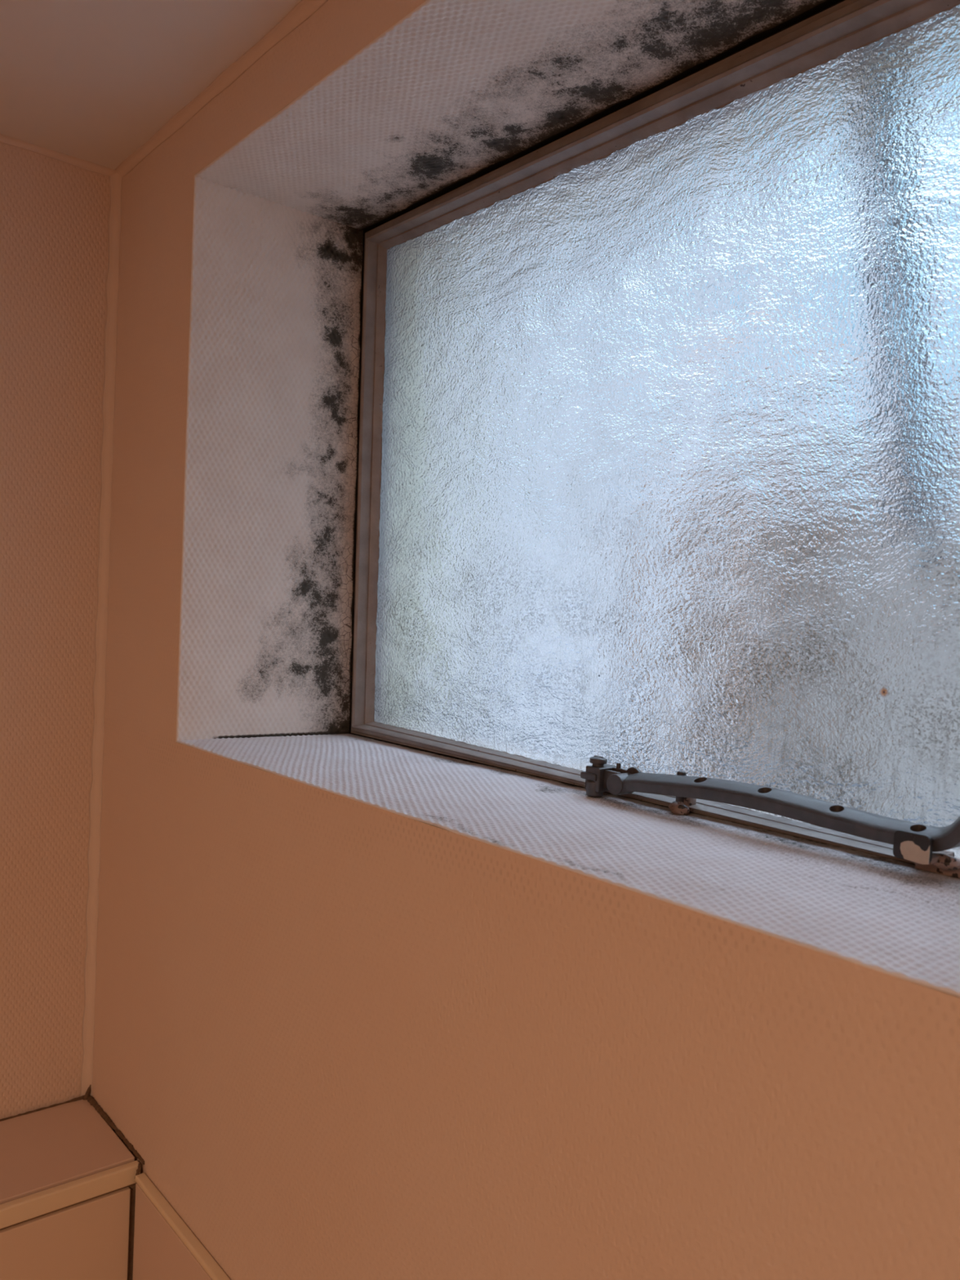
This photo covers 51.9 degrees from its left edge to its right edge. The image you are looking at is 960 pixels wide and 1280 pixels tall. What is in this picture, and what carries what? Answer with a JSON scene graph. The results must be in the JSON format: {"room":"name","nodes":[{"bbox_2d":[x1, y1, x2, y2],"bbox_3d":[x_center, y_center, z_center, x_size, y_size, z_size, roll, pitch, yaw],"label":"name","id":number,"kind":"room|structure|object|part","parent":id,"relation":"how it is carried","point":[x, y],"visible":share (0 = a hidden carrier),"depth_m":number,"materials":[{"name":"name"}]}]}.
{"room":"bathroom","nodes":[
{"label":"bathroom","id":0,"kind":"room"},
{"bbox_2d":[0,142,110,1119],"bbox_3d":[-1.128,0.658,0.532,1.750,2.312,0.100,1,2,-40],"label":"wall","id":1,"kind":"structure","parent":0,"point":[54,213],"depth_m":0.99,"materials":[{"name":"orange paint"}]},
{"bbox_2d":[0,133,116,176],"bbox_3d":[-1.044,-0.491,0.457,1.750,0.008,0.008,1,2,-40],"label":"trim","id":2,"kind":"structure","parent":1,"relation":"attached to","point":[91,166],"depth_m":0.98,"materials":[{"name":"paint"}]},
{"bbox_2d":[0,0,301,169],"bbox_3d":[-0.461,-0.495,-0.323,1.850,0.100,2.148,1,2,-40],"label":"ceiling","id":3,"kind":"structure","parent":0,"point":[92,81],"depth_m":0.80,"materials":[{"name":"paint"}]},
{"bbox_2d":[92,0,959,1279],"bbox_3d":[0.315,0.675,0.398,0.300,2.412,2.148,1,2,-40],"label":"wall","id":4,"kind":"structure","parent":0,"point":[366,1008],"depth_m":0.67,"materials":[{"name":"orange paint"}]},
{"bbox_2d":[80,173,122,1096],"bbox_3d":[-0.394,0.001,1.026,0.011,0.966,0.011,1,2,-40],"label":"trim","id":5,"kind":"structure","parent":4,"relation":"attached to","point":[99,686],"depth_m":1.03,"materials":[{"name":"paint"}]},
{"bbox_2d":[132,1173,230,1279],"bbox_3d":[0.220,1.212,0.257,0.010,1.339,1.797,1,2,-40],"label":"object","id":6,"kind":"structure","parent":4,"relation":"attached to","point":[166,1248],"depth_m":0.87,"materials":[{"name":"brown tile"}]},
{"bbox_2d":[115,0,328,177],"bbox_3d":[0.245,-0.428,0.267,0.009,0.009,1.948,1,2,-40],"label":"trim","id":7,"kind":"structure","parent":4,"relation":"attached to","point":[304,10],"depth_m":0.82,"materials":[{"name":"paint"}]},
{"bbox_3d":[0.156,0.120,0.514,0.188,0.003,1.126,1,2,-40],"label":"window sill","id":8,"kind":"part","parent":4,"relation":"part of","materials":[{"name":"white paint"}]},
{"bbox_2d":[351,0,959,864],"bbox_3d":[0.238,-0.123,0.566,0.040,0.525,1.132,1,2,-40],"label":"window","id":9,"kind":"structure","parent":4,"relation":"in","point":[659,453],"depth_m":0.67,"materials":[{"name":"glass"}]},
{"bbox_2d":[668,770,696,815],"bbox_3d":[0.134,0.102,0.654,0.016,0.029,0.016,1,2,-40],"label":"peg","id":10,"kind":"object","parent":9,"relation":"attached to","point":[681,806],"visible":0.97,"depth_m":0.65,"materials":[{"name":"metal"}]},
{"bbox_2d":[580,755,959,852],"bbox_3d":[0.184,0.089,0.584,0.025,0.058,0.326,1,2,-40],"label":"stay","id":11,"kind":"object","parent":9,"relation":"attached to","point":[600,777],"visible":0.98,"depth_m":0.59,"materials":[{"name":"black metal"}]},
{"bbox_2d":[893,829,959,878],"bbox_3d":[0.243,0.112,0.509,0.031,0.023,0.048,1,2,-40],"label":"bracket","id":12,"kind":"object","parent":9,"relation":"attached to","point":[916,847],"visible":1,"depth_m":0.51,"materials":[{"name":"beige metal"}]},
{"bbox_3d":[0.224,0.107,0.511,0.004,0.015,0.019,1,2,-40],"label":"plate","id":13,"kind":"part","parent":12,"relation":"part of","materials":[{"name":"black paint"}]},
{"bbox_3d":[-0.567,1.913,-0.251,1.850,0.100,2.148,1,2,-40],"label":"floor","id":14,"kind":"structure","parent":0,"visible":0},
{"bbox_2d":[0,1084,144,1279],"bbox_3d":[-1.071,1.279,0.451,1.752,1.641,0.161,1,2,-40],"label":"tiled ledge","id":15,"kind":"object","parent":14,"relation":"on","point":[68,1182],"visible":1,"depth_m":0.91,"materials":[{"name":"brown tile"}]},
{"bbox_3d":[-0.994,0.488,0.372,1.748,0.018,0.010,1,2,-40],"label":"edge trim","id":16,"kind":"part","parent":15,"relation":"part of","materials":[{"name":"beige tile"}]}
]}

